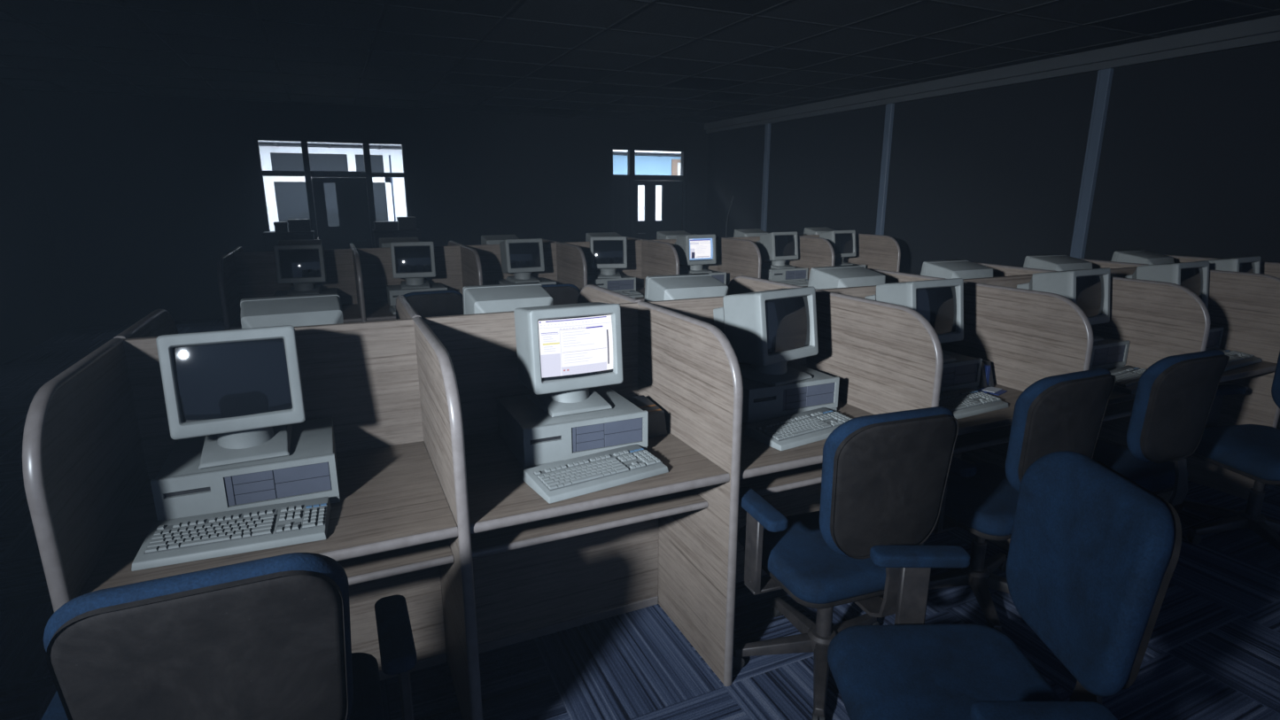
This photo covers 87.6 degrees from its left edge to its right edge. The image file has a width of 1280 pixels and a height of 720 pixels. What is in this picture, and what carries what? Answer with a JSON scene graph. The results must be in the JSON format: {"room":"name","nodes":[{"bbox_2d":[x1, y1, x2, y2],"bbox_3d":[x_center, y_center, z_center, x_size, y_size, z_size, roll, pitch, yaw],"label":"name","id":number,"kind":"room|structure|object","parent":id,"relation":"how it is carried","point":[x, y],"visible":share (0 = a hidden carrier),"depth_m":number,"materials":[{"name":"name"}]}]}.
{"room":"computer lab","nodes":[
{"label":"computer lab","id":0,"kind":"room"},
{"bbox_2d":[0,82,71,364],"bbox_3d":[-4.427,-0.385,2.428,0.100,2.700,12.000,-6,15,-24],"label":"wall","id":1,"kind":"structure","parent":0,"point":[34,310],"depth_m":7.09,"materials":[{"name":"paint"}]},
{"bbox_2d":[22,89,708,327],"bbox_3d":[-2.897,-2.151,9.574,9.000,2.700,0.120,-6,15,-24],"label":"wall","id":2,"kind":"structure","parent":0,"point":[144,196],"depth_m":8.45,"materials":[{"name":"paint"}]},
{"bbox_2d":[253,136,411,248],"bbox_3d":[-4.071,-1.816,9.105,1.820,2.275,0.100,-6,15,-24],"label":"window","id":3,"kind":"structure","parent":2,"relation":"in","point":[306,173],"depth_m":8.88,"materials":[{"name":"paint"}]},
{"bbox_2d":[311,177,372,249],"bbox_3d":[-4.027,-1.578,9.139,0.666,1.778,0.120,-6,15,-24],"label":"door","id":4,"kind":"structure","parent":3,"relation":"attached to","point":[353,228],"depth_m":9.07,"materials":[{"name":"paint"}]},
{"bbox_2d":[611,146,686,237],"bbox_3d":[0.132,-2.286,10.966,1.340,2.295,0.100,-6,15,-24],"label":"window","id":5,"kind":"structure","parent":2,"relation":"in","point":[622,185],"depth_m":10.70,"materials":[{"name":"paint"}]},
{"bbox_2d":[633,180,682,240],"bbox_3d":[0.298,-2.052,11.057,0.896,1.778,0.120,-6,15,-24],"label":"door","id":6,"kind":"structure","parent":5,"relation":"attached to","point":[671,190],"depth_m":10.98,"materials":[{"name":"paint"}]},
{"bbox_2d":[258,146,680,231],"bbox_3d":[-2.667,-2.557,12.053,12.500,2.300,0.115,-6,15,-24],"label":"wall","id":7,"kind":"structure","parent":0,"point":[395,155],"depth_m":11.19,"materials":[{"name":"white paint"}]},
{"bbox_2d":[270,152,387,232],"bbox_3d":[-4.994,-2.697,10.944,1.740,1.305,0.020,-6,15,-24],"label":"window","id":8,"kind":"structure","parent":7,"relation":"in","point":[291,197],"depth_m":10.77,"materials":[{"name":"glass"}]},
{"bbox_2d":[671,159,680,175],"bbox_3d":[1.086,-2.943,13.721,1.050,2.250,0.120,-6,15,-24],"label":"door frame","id":9,"kind":"structure","parent":7,"relation":"attached to","point":[674,162],"depth_m":13.25,"materials":[{"name":"brown paint"}]},
{"bbox_2d":[258,141,681,156],"bbox_3d":[-2.238,-3.493,10.855,12.500,0.108,2.180,-6,15,-24],"label":"ceiling","id":10,"kind":"structure","parent":0,"point":[260,143],"depth_m":10.48,"materials":[{"name":"paint"}]},
{"bbox_2d":[307,141,362,144],"bbox_3d":[-4.312,-3.079,9.433,0.698,0.030,0.185,-6,15,-24],"label":"recessed light","id":11,"kind":"object","parent":10,"relation":"in","point":[328,143],"depth_m":9.50,"materials":[{"name":"grey paint"}]},
{"bbox_2d":[612,149,681,153],"bbox_3d":[0.719,-3.584,11.477,3.040,0.030,0.540,-6,15,-24],"label":"recessed light","id":12,"kind":"object","parent":10,"relation":"in","point":[613,150],"visible":0.07,"depth_m":11.45,"materials":[{"name":"grey paint"}]},
{"bbox_2d":[0,0,1279,123],"bbox_3d":[-0.421,-2.207,3.976,9.000,0.106,12.200,-6,15,-24],"label":"ceiling","id":13,"kind":"structure","parent":0,"point":[689,61],"depth_m":5.18,"materials":[{"name":"tile"}]},
{"bbox_2d":[0,318,1279,719],"bbox_3d":[-0.421,0.509,4.647,9.000,0.100,12.200,-6,15,-24],"label":"floor","id":14,"kind":"structure","parent":0,"point":[1213,651],"depth_m":2.37,"materials":[{"name":"carpet"}]},
{"bbox_2d":[40,552,417,719],"bbox_3d":[-0.797,0.751,1.385,0.632,0.993,0.632,-6,15,-24],"label":"office chair","id":15,"kind":"object","parent":14,"relation":"on","point":[269,638],"visible":1,"depth_m":1.05,"materials":[{"name":"blue fabric"}]},
{"bbox_2d":[262,230,314,251],"bbox_3d":[-4.505,-1.112,8.697,0.580,1.105,0.405,-6,15,-24],"label":"base cabinet","id":16,"kind":"object","parent":14,"relation":"on","point":[271,238],"visible":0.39,"depth_m":8.39,"materials":[{"name":"paint"}]},
{"bbox_2d":[273,221,288,232],"bbox_3d":[-4.575,-1.699,8.511,0.150,0.122,0.228,-6,15,-24],"label":"carton","id":17,"kind":"object","parent":16,"relation":"on","point":[279,226],"visible":0.99,"depth_m":8.42,"materials":[{"name":"grey cardboard"}]},
{"bbox_2d":[287,218,310,232],"bbox_3d":[-4.382,-1.734,8.593,0.255,0.150,0.228,-6,15,-24],"label":"carton","id":18,"kind":"object","parent":16,"relation":"on","point":[298,225],"visible":1,"depth_m":8.50,"materials":[{"name":"grey cardboard"}]},
{"bbox_2d":[372,228,421,248],"bbox_3d":[-3.314,-1.243,9.226,0.600,1.105,0.405,-6,15,-24],"label":"base cabinet","id":19,"kind":"object","parent":14,"relation":"on","point":[397,233],"visible":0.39,"depth_m":8.96,"materials":[{"name":"paint"}]},
{"bbox_2d":[373,221,397,230],"bbox_3d":[-3.434,-1.818,9.019,0.290,0.109,0.228,-6,15,-24],"label":"carton","id":20,"kind":"object","parent":19,"relation":"on","point":[378,225],"visible":1,"depth_m":8.92,"materials":[{"name":"grey cardboard"}]},
{"bbox_2d":[396,217,416,229],"bbox_3d":[-3.188,-1.872,9.121,0.230,0.164,0.228,-6,15,-24],"label":"carton","id":21,"kind":"object","parent":19,"relation":"on","point":[403,222],"visible":0.99,"depth_m":9.02,"materials":[{"name":"grey cardboard"}]},
{"bbox_2d":[403,289,463,318],"bbox_3d":[-1.399,0.006,4.400,0.632,0.993,0.632,-8,16,-29],"label":"office chair","id":22,"kind":"object","parent":14,"relation":"on","point":[448,302],"visible":0.09,"depth_m":4.06,"materials":[{"name":"fabric"}]},
{"bbox_2d":[217,232,900,330],"bbox_3d":[-0.347,-0.490,6.037,5.677,1.172,1.416,-6,15,-24],"label":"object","id":23,"kind":"object","parent":14,"relation":"on","point":[360,276],"visible":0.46,"depth_m":5.39,"materials":[{"name":"brown wood"}]},
{"bbox_2d":[273,287,337,296],"bbox_3d":[-2.403,-0.421,4.821,0.410,0.141,0.360,-6,15,-24],"label":"desktop computer","id":24,"kind":"object","parent":23,"relation":"on","point":[278,293],"visible":0.06,"depth_m":4.84,"materials":[{"name":"grey plastic"}]},
{"bbox_2d":[273,244,326,295],"bbox_3d":[-2.421,-0.662,4.792,0.305,0.341,0.346,-5,15,-20],"label":"computer monitor","id":25,"kind":"object","parent":24,"relation":"on","point":[303,266],"visible":1,"depth_m":4.67,"materials":[{"name":"grey plastic"}]},
{"bbox_2d":[389,305,395,314],"bbox_3d":[-1.607,-0.381,4.871,0.400,0.039,0.184,-7,16,-27],"label":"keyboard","id":26,"kind":"object","parent":23,"relation":"on","point":[392,308],"visible":0.05,"depth_m":4.79,"materials":[{"name":"plastic"}]},
{"bbox_2d":[386,282,447,305],"bbox_3d":[-1.716,-0.496,5.125,0.410,0.141,0.360,-6,15,-24],"label":"desktop computer","id":27,"kind":"object","parent":23,"relation":"on","point":[393,291],"visible":0.34,"depth_m":4.97,"materials":[{"name":"grey plastic"}]},
{"bbox_2d":[390,241,435,289],"bbox_3d":[-1.730,-0.738,5.098,0.305,0.341,0.346,-5,15,-18],"label":"computer monitor","id":28,"kind":"object","parent":27,"relation":"on","point":[413,261],"visible":1,"depth_m":4.97,"materials":[{"name":"grey plastic"}]},
{"bbox_2d":[496,277,556,285],"bbox_3d":[-0.938,-0.582,5.470,0.410,0.141,0.360,-6,15,-24],"label":"desktop computer","id":29,"kind":"object","parent":23,"relation":"on","point":[543,281],"visible":0.12,"depth_m":5.38,"materials":[{"name":"grey plastic"}]},
{"bbox_2d":[499,238,544,283],"bbox_3d":[-0.974,-0.821,5.434,0.305,0.341,0.346,-7,16,-27],"label":"computer monitor","id":30,"kind":"object","parent":29,"relation":"on","point":[519,257],"visible":1,"depth_m":5.32,"materials":[{"name":"grey plastic"}]},
{"bbox_2d":[587,273,636,291],"bbox_3d":[-0.297,-0.652,5.755,0.410,0.141,0.360,-6,15,-24],"label":"desktop computer","id":31,"kind":"object","parent":23,"relation":"on","point":[626,283],"visible":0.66,"depth_m":5.61,"materials":[{"name":"grey plastic"}]},
{"bbox_2d":[589,236,627,278],"bbox_3d":[-0.280,-0.895,5.734,0.305,0.341,0.346,-2,14,-7],"label":"computer monitor","id":32,"kind":"object","parent":31,"relation":"on","point":[608,254],"visible":1,"depth_m":5.60,"materials":[{"name":"grey plastic"}]},
{"bbox_2d":[615,290,643,297],"bbox_3d":[-0.188,-0.536,5.501,0.400,0.039,0.184,-7,16,-27],"label":"keyboard","id":33,"kind":"object","parent":23,"relation":"on","point":[631,293],"visible":0.44,"depth_m":5.52,"materials":[{"name":"plastic"}]},
{"bbox_2d":[679,269,726,284],"bbox_3d":[0.517,-0.741,6.116,0.410,0.141,0.360,-6,15,-24],"label":"desktop computer","id":34,"kind":"object","parent":23,"relation":"on","point":[721,276],"visible":0.14,"depth_m":6.01,"materials":[{"name":"grey plastic"}]},
{"bbox_2d":[674,234,716,273],"bbox_3d":[0.486,-0.977,6.076,0.305,0.337,0.336,-7,15,-26],"label":"computer monitor","id":35,"kind":"object","parent":34,"relation":"on","point":[694,252],"visible":0.98,"depth_m":5.96,"materials":[{"name":"grey plastic"}]},
{"bbox_2d":[760,265,807,281],"bbox_3d":[1.351,-0.832,6.486,0.410,0.141,0.360,-6,15,-24],"label":"desktop computer","id":36,"kind":"object","parent":23,"relation":"on","point":[798,273],"visible":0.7,"depth_m":6.33,"materials":[{"name":"grey plastic"}]},
{"bbox_2d":[756,231,798,269],"bbox_3d":[1.313,-1.071,6.448,0.305,0.341,0.346,-7,16,-28],"label":"computer monitor","id":37,"kind":"object","parent":36,"relation":"on","point":[776,247],"visible":0.99,"depth_m":6.34,"materials":[{"name":"grey plastic"}]},
{"bbox_2d":[779,279,808,286],"bbox_3d":[1.460,-0.717,6.232,0.400,0.039,0.184,-7,16,-27],"label":"keyboard","id":38,"kind":"object","parent":23,"relation":"on","point":[799,283],"visible":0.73,"depth_m":6.20,"materials":[{"name":"plastic"}]},
{"bbox_3d":[2.000,-0.903,6.773,0.410,0.141,0.360,-6,15,-24],"label":"desktop computer","id":39,"kind":"object","parent":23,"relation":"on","visible":0},
{"bbox_2d":[819,230,856,265],"bbox_3d":[1.962,-1.142,6.735,0.305,0.341,0.346,-7,16,-28],"label":"computer monitor","id":40,"kind":"object","parent":39,"relation":"on","point":[842,242],"visible":0.78,"depth_m":6.61,"materials":[{"name":"grey plastic"}]},
{"bbox_3d":[-1.955,-0.593,5.516,0.410,0.141,0.360,-6,15,-24],"label":"desktop computer","id":41,"kind":"object","parent":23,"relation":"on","visible":0},
{"bbox_2d":[379,237,418,248],"bbox_3d":[-1.934,-0.816,5.414,0.305,0.341,0.346,-6,15,-24],"label":"computer monitor","id":42,"kind":"object","parent":41,"relation":"on","point":[384,242],"visible":0.15,"depth_m":5.38,"materials":[{"name":"grey plastic"}]},
{"bbox_3d":[-1.204,-0.675,5.849,0.410,0.141,0.360,-6,15,-24],"label":"desktop computer","id":43,"kind":"object","parent":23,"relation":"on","visible":0},
{"bbox_2d":[480,234,519,244],"bbox_3d":[-1.184,-0.898,5.747,0.305,0.341,0.346,-6,15,-24],"label":"computer monitor","id":44,"kind":"object","parent":43,"relation":"on","point":[493,239],"visible":0.24,"depth_m":5.70,"materials":[{"name":"grey plastic"}]},
{"bbox_3d":[-0.331,-0.771,6.236,0.410,0.141,0.360,-6,15,-24],"label":"desktop computer","id":45,"kind":"object","parent":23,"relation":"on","visible":0},
{"bbox_2d":[585,232,621,241],"bbox_3d":[-0.310,-0.994,6.134,0.305,0.341,0.346,-6,15,-24],"label":"computer monitor","id":46,"kind":"object","parent":45,"relation":"on","point":[588,236],"visible":0.14,"depth_m":6.12,"materials":[{"name":"grey plastic"}]},
{"bbox_3d":[0.328,-0.843,6.528,0.410,0.141,0.360,-6,15,-24],"label":"desktop computer","id":47,"kind":"object","parent":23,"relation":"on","visible":0},
{"bbox_2d":[656,230,691,239],"bbox_3d":[0.349,-1.066,6.427,0.305,0.341,0.346,-6,15,-24],"label":"computer monitor","id":48,"kind":"object","parent":47,"relation":"on","point":[660,235],"visible":0.23,"depth_m":6.37,"materials":[{"name":"grey plastic"}]},
{"bbox_3d":[1.124,-0.930,6.881,0.410,0.141,0.360,-6,15,-24],"label":"desktop computer","id":49,"kind":"object","parent":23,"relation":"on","visible":0},
{"bbox_2d":[733,228,767,237],"bbox_3d":[1.145,-1.153,6.780,0.305,0.341,0.346,-6,15,-24],"label":"computer monitor","id":50,"kind":"object","parent":49,"relation":"on","point":[750,232],"visible":0.28,"depth_m":6.72,"materials":[{"name":"grey plastic"}]},
{"bbox_3d":[1.925,-1.018,7.236,0.410,0.141,0.360,-6,15,-24],"label":"desktop computer","id":51,"kind":"object","parent":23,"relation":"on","visible":0},
{"bbox_2d":[803,226,834,234],"bbox_3d":[1.945,-1.241,7.135,0.305,0.341,0.346,-6,15,-24],"label":"computer monitor","id":52,"kind":"object","parent":51,"relation":"on","point":[807,230],"visible":0.21,"depth_m":7.09,"materials":[{"name":"grey plastic"}]},
{"bbox_2d":[542,283,580,305],"bbox_3d":[-0.672,-0.073,4.722,0.632,0.993,0.632,-5,15,-19],"label":"office chair","id":53,"kind":"object","parent":14,"relation":"on","point":[564,293],"visible":0.03,"depth_m":4.37,"materials":[{"name":"fabric"}]},
{"bbox_2d":[22,254,1279,719],"bbox_3d":[1.099,0.222,3.155,5.677,1.172,1.416,-6,15,-24],"label":"cubicle desks","id":54,"kind":"object","parent":14,"relation":"on","point":[435,510],"visible":0.6,"depth_m":2.21,"materials":[{"name":"brown wood"}]},
{"bbox_2d":[131,496,331,571],"bbox_3d":[-0.986,0.417,1.641,0.400,0.039,0.184,-5,15,-20],"label":"keyboard","id":55,"kind":"object","parent":54,"relation":"on","point":[207,536],"visible":1,"depth_m":1.61,"materials":[{"name":"grey plastic"}]},
{"bbox_2d":[150,417,340,520],"bbox_3d":[-1.082,0.304,1.885,0.410,0.141,0.360,-6,15,-24],"label":"desktop computer","id":56,"kind":"object","parent":54,"relation":"on","point":[180,489],"visible":0.84,"depth_m":1.74,"materials":[{"name":"grey plastic"}]},
{"bbox_2d":[155,325,305,469],"bbox_3d":[-1.110,0.065,1.851,0.305,0.341,0.346,-7,16,-26],"label":"computer monitor","id":57,"kind":"object","parent":56,"relation":"on","point":[240,390],"visible":1,"depth_m":1.73,"materials":[{"name":"grey plastic"}]},
{"bbox_2d":[337,539,452,577],"bbox_3d":[-0.942,0.551,1.839,0.778,0.022,0.345,-6,15,-24],"label":"shelf","id":58,"kind":"object","parent":54,"relation":"attached to","point":[410,559],"depth_m":1.82,"materials":[{"name":"brown wood"}]},
{"bbox_2d":[496,385,647,469],"bbox_3d":[-0.236,0.216,2.244,0.410,0.141,0.360,-6,15,-24],"label":"desktop computer","id":59,"kind":"object","parent":54,"relation":"on","point":[535,438],"visible":0.86,"depth_m":2.10,"materials":[{"name":"grey plastic"}]},
{"bbox_2d":[513,302,623,417],"bbox_3d":[-0.257,-0.030,2.243,0.305,0.337,0.336,-7,15,-26],"label":"computer monitor","id":60,"kind":"object","parent":59,"relation":"on","point":[564,352],"visible":1,"depth_m":2.12,"materials":[{"name":"grey plastic"}]},
{"bbox_2d":[470,489,706,550],"bbox_3d":[-0.208,0.470,2.164,0.778,0.022,0.345,-6,15,-24],"label":"shelf","id":61,"kind":"object","parent":54,"relation":"attached to","point":[532,533],"depth_m":2.03,"materials":[{"name":"brown wood"}]},
{"bbox_2d":[522,444,668,504],"bbox_3d":[-0.129,0.330,1.994,0.400,0.039,0.184,-9,16,-31],"label":"keyboard","id":62,"kind":"object","parent":54,"relation":"on","point":[562,480],"visible":1,"depth_m":1.96,"materials":[{"name":"plastic"}]},
{"bbox_2d":[624,395,667,438],"bbox_3d":[0.008,0.201,2.378,0.110,0.104,0.169,-7,16,-28],"label":"box","id":63,"kind":"object","parent":54,"relation":"on","point":[656,425],"visible":0.45,"depth_m":2.33,"materials":[{"name":"black cardboard"}]},
{"bbox_2d":[739,463,822,490],"bbox_3d":[0.526,0.390,2.489,0.778,0.022,0.345,-6,15,-24],"label":"shelf","id":64,"kind":"object","parent":54,"relation":"attached to","point":[798,477],"depth_m":2.33,"materials":[{"name":"brown wood"}]},
{"bbox_2d":[738,361,839,425],"bbox_3d":[0.503,0.116,2.646,0.410,0.141,0.360,-6,15,-24],"label":"desktop computer","id":65,"kind":"object","parent":54,"relation":"on","point":[762,402],"visible":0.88,"depth_m":2.48,"materials":[{"name":"grey plastic"}]},
{"bbox_2d":[713,287,818,387],"bbox_3d":[0.473,-0.116,2.582,0.305,0.341,0.346,-10,17,-35],"label":"computer monitor","id":66,"kind":"object","parent":65,"relation":"on","point":[765,330],"visible":0.98,"depth_m":2.47,"materials":[{"name":"grey plastic"}]},
{"bbox_2d":[744,407,851,450],"bbox_3d":[0.582,0.238,2.368,0.400,0.039,0.184,-9,16,-31],"label":"keyboard","id":67,"kind":"object","parent":54,"relation":"on","point":[783,433],"visible":0.97,"depth_m":2.32,"materials":[{"name":"plastic"}]},
{"bbox_2d":[940,349,982,393],"bbox_3d":[1.198,0.044,2.938,0.410,0.141,0.360,-6,15,-24],"label":"desktop computer","id":68,"kind":"object","parent":54,"relation":"on","point":[964,373],"visible":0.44,"depth_m":2.82,"materials":[{"name":"grey plastic"}]},
{"bbox_2d":[864,278,963,363],"bbox_3d":[1.164,-0.187,2.870,0.305,0.341,0.346,-7,15,-26],"label":"computer monitor","id":69,"kind":"object","parent":68,"relation":"on","point":[941,302],"visible":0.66,"depth_m":2.75,"materials":[{"name":"grey plastic"}]},
{"bbox_2d":[938,387,1008,419],"bbox_3d":[1.245,0.173,2.630,0.400,0.039,0.184,-7,16,-28],"label":"keyboard","id":70,"kind":"object","parent":54,"relation":"on","point":[963,403],"visible":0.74,"depth_m":2.62,"materials":[{"name":"plastic"}]},
{"bbox_2d":[954,425,1011,448],"bbox_3d":[1.259,0.309,2.815,0.778,0.022,0.345,-6,15,-24],"label":"shelf","id":71,"kind":"object","parent":54,"relation":"attached to","point":[1000,435],"depth_m":2.73,"materials":[{"name":"brown wood"}]},
{"bbox_2d":[972,356,993,388],"bbox_3d":[1.492,0.055,2.961,0.060,0.110,0.150,-6,15,-24],"label":"rack","id":72,"kind":"object","parent":54,"relation":"on","point":[986,377],"visible":0.37,"depth_m":2.91,"materials":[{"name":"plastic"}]},
{"bbox_2d":[977,387,1007,395],"bbox_3d":[1.513,0.131,2.866,0.097,0.006,0.090,-12,18,-40],"label":"book","id":73,"kind":"object","parent":54,"relation":"on","point":[994,391],"visible":0.89,"depth_m":2.86,"materials":[{"name":"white paper"}]},
{"bbox_2d":[1089,335,1129,370],"bbox_3d":[2.085,-0.043,3.289,0.410,0.141,0.360,-6,15,-24],"label":"desktop computer","id":74,"kind":"object","parent":54,"relation":"on","point":[1108,353],"visible":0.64,"depth_m":3.17,"materials":[{"name":"grey plastic"}]},
{"bbox_2d":[1016,267,1110,341],"bbox_3d":[2.062,-0.286,3.269,0.305,0.341,0.346,-7,16,-27],"label":"computer monitor","id":75,"kind":"object","parent":74,"relation":"on","point":[1089,290],"visible":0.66,"depth_m":3.15,"materials":[{"name":"grey plastic"}]},
{"bbox_2d":[1103,400,1133,416],"bbox_3d":[1.993,0.229,3.140,0.778,0.022,0.345,-6,15,-24],"label":"shelf","id":76,"kind":"object","parent":54,"relation":"attached to","point":[1122,408],"depth_m":3.09,"materials":[{"name":"brown wood"}]},
{"bbox_2d":[1109,364,1146,394],"bbox_3d":[2.195,0.083,2.993,0.400,0.039,0.184,-9,16,-31],"label":"keyboard","id":77,"kind":"object","parent":54,"relation":"on","point":[1127,377],"visible":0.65,"depth_m":2.95,"materials":[{"name":"grey plastic"}]},
{"bbox_2d":[1205,325,1224,350],"bbox_3d":[2.823,-0.123,3.616,0.410,0.141,0.360,-6,15,-24],"label":"desktop computer","id":78,"kind":"object","parent":54,"relation":"on","point":[1215,333],"visible":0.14,"depth_m":3.52,"materials":[{"name":"grey plastic"}]},
{"bbox_2d":[1119,260,1209,308],"bbox_3d":[2.820,-0.369,3.605,0.305,0.341,0.346,-7,15,-26],"label":"computer monitor","id":79,"kind":"object","parent":78,"relation":"on","point":[1194,276],"visible":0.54,"depth_m":3.48,"materials":[{"name":"grey plastic"}]},
{"bbox_2d":[1218,381,1244,387],"bbox_3d":[2.727,0.149,3.466,0.778,0.022,0.345,-6,15,-24],"label":"shelf","id":80,"kind":"object","parent":54,"relation":"attached to","point":[1242,384],"depth_m":3.51,"materials":[{"name":"brown wood"}]},
{"bbox_2d":[1214,348,1261,371],"bbox_3d":[2.922,-0.006,3.353,0.400,0.039,0.184,-7,16,-28],"label":"keyboard","id":81,"kind":"object","parent":54,"relation":"on","point":[1237,360],"visible":0.39,"depth_m":3.33,"materials":[{"name":"plastic"}]},
{"bbox_3d":[3.400,-0.197,3.915,0.410,0.141,0.360,-6,15,-24],"label":"desktop computer","id":82,"kind":"object","parent":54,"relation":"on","visible":0},
{"bbox_2d":[1200,256,1261,273],"bbox_3d":[3.353,-0.436,3.878,0.305,0.341,0.346,-8,16,-29],"label":"computer monitor","id":83,"kind":"object","parent":82,"relation":"on","point":[1252,264],"visible":0.27,"depth_m":3.73,"materials":[{"name":"grey plastic"}]},
{"bbox_3d":[-1.170,0.191,2.342,0.410,0.141,0.360,-6,15,-24],"label":"desktop computer","id":84,"kind":"object","parent":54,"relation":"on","visible":0},
{"bbox_2d":[240,293,343,328],"bbox_3d":[-1.149,-0.032,2.240,0.305,0.341,0.346,-7,16,-27],"label":"computer monitor","id":85,"kind":"object","parent":84,"relation":"on","point":[312,309],"visible":0.33,"depth_m":2.18,"materials":[{"name":"grey plastic"}]},
{"bbox_3d":[-0.508,0.119,2.635,0.410,0.141,0.360,-6,15,-24],"label":"desktop computer","id":86,"kind":"object","parent":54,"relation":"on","visible":0},
{"bbox_2d":[462,282,552,314],"bbox_3d":[-0.487,-0.104,2.534,0.305,0.341,0.346,-6,15,-24],"label":"computer monitor","id":87,"kind":"object","parent":86,"relation":"on","point":[494,298],"visible":0.34,"depth_m":2.47,"materials":[{"name":"grey plastic"}]},
{"bbox_3d":[0.190,0.042,2.945,0.410,0.141,0.360,-6,15,-24],"label":"desktop computer","id":88,"kind":"object","parent":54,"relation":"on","visible":0},
{"bbox_2d":[643,273,728,302],"bbox_3d":[0.210,-0.180,2.843,0.305,0.341,0.346,-5,15,-21],"label":"computer monitor","id":89,"kind":"object","parent":88,"relation":"on","point":[657,288],"visible":0.4,"depth_m":2.78,"materials":[{"name":"grey plastic"}]},
{"bbox_3d":[0.985,-0.045,3.298,0.410,0.141,0.360,-6,15,-24],"label":"desktop computer","id":90,"kind":"object","parent":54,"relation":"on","visible":0},
{"bbox_2d":[807,264,885,289],"bbox_3d":[1.006,-0.268,3.196,0.305,0.341,0.346,-7,15,-26],"label":"computer monitor","id":91,"kind":"object","parent":90,"relation":"on","point":[852,275],"visible":0.34,"depth_m":3.13,"materials":[{"name":"grey plastic"}]},
{"bbox_3d":[1.649,-0.117,3.592,0.410,0.141,0.360,-6,15,-24],"label":"desktop computer","id":92,"kind":"object","parent":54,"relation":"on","visible":0},
{"bbox_2d":[920,259,992,279],"bbox_3d":[1.670,-0.340,3.490,0.305,0.341,0.346,-6,15,-24],"label":"computer monitor","id":93,"kind":"object","parent":92,"relation":"on","point":[951,268],"visible":0.28,"depth_m":3.43,"materials":[{"name":"grey plastic"}]},
{"bbox_3d":[2.377,-0.197,3.915,0.410,0.141,0.360,-6,15,-24],"label":"desktop computer","id":94,"kind":"object","parent":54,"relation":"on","visible":0},
{"bbox_2d":[1023,254,1092,271],"bbox_3d":[2.397,-0.420,3.813,0.305,0.341,0.346,-6,15,-22],"label":"computer monitor","id":95,"kind":"object","parent":94,"relation":"on","point":[1056,262],"visible":0.3,"depth_m":3.75,"materials":[{"name":"grey plastic"}]},
{"bbox_3d":[3.105,-0.277,4.238,0.410,0.141,0.360,-6,15,-24],"label":"desktop computer","id":96,"kind":"object","parent":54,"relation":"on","visible":0},
{"bbox_2d":[1110,249,1174,264],"bbox_3d":[3.126,-0.500,4.136,0.305,0.341,0.346,-7,16,-27],"label":"computer monitor","id":97,"kind":"object","parent":96,"relation":"on","point":[1131,256],"visible":0.28,"depth_m":4.07,"materials":[{"name":"grey plastic"}]},
{"bbox_2d":[732,406,958,719],"bbox_3d":[0.620,0.559,2.163,0.632,0.993,0.632,-5,15,-19],"label":"office chair","id":98,"kind":"object","parent":14,"relation":"on","point":[884,477],"visible":0.81,"depth_m":1.90,"materials":[{"name":"blue fabric"}]},
{"bbox_2d":[827,450,1181,719],"bbox_3d":[0.714,0.720,1.512,0.632,0.993,0.632,0,14,0],"label":"office chair","id":99,"kind":"object","parent":14,"relation":"on","point":[1092,558],"visible":1,"depth_m":1.48,"materials":[{"name":"blue fabric"}]},
{"bbox_2d":[928,368,1115,631],"bbox_3d":[1.333,0.463,2.554,0.632,0.993,0.632,-6,15,-24],"label":"office chair","id":100,"kind":"object","parent":14,"relation":"on","point":[1065,412],"visible":0.59,"depth_m":2.29,"materials":[{"name":"blue fabric"}]},
{"bbox_2d":[1092,349,1229,578],"bbox_3d":[1.960,0.394,2.832,0.608,0.993,0.632,-6,15,-22],"label":"office chair","id":101,"kind":"object","parent":14,"relation":"on","point":[1175,396],"visible":0.47,"depth_m":2.52,"materials":[{"name":"blue fabric"}]},
{"bbox_2d":[1172,351,1279,550],"bbox_3d":[2.842,0.351,3.006,0.632,0.993,0.632,-2,14,-8],"label":"office chair","id":102,"kind":"object","parent":14,"relation":"on","point":[1251,451],"visible":0.8,"depth_m":3.06,"materials":[{"name":"blue fabric"}]},
{"bbox_2d":[705,41,1279,275],"bbox_3d":[3.668,-1.272,6.018,0.100,2.700,12.000,-6,15,-24],"label":"wall","id":103,"kind":"structure","parent":0,"point":[1189,165],"depth_m":5.99,"materials":[{"name":"paint"}]},
{"bbox_2d":[725,195,733,237],"bbox_3d":[1.421,-1.999,10.729,0.036,1.252,0.212,-6,15,-24],"label":"hanging cable","id":104,"kind":"object","parent":103,"relation":"hanging from","point":[733,196],"visible":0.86,"depth_m":10.69,"materials":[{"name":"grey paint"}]},
{"bbox_2d":[760,123,770,231],"bbox_3d":[1.815,-2.127,9.801,0.050,2.545,0.115,-6,15,-24],"label":"post","id":105,"kind":"object","parent":103,"relation":"attached to","point":[767,135],"visible":0.59,"depth_m":9.63,"materials":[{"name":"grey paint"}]},
{"bbox_2d":[875,103,894,235],"bbox_3d":[2.783,-1.619,7.744,0.050,2.545,0.115,-6,15,-24],"label":"post","id":106,"kind":"object","parent":103,"relation":"attached to","point":[889,107],"visible":0.59,"depth_m":7.57,"materials":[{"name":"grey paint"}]},
{"bbox_2d":[704,15,1279,133],"bbox_3d":[3.582,-2.497,5.675,0.090,0.153,12.000,-6,15,-24],"label":"beam","id":107,"kind":"structure","parent":103,"relation":"attached to","point":[1263,30],"depth_m":5.72,"materials":[{"name":"grey metal"}]},
{"bbox_2d":[1070,68,1113,258],"bbox_3d":[3.751,-1.110,5.686,0.050,2.545,0.115,-6,15,-24],"label":"post","id":108,"kind":"object","parent":103,"relation":"attached to","point":[1104,80],"visible":0.59,"depth_m":5.53,"materials":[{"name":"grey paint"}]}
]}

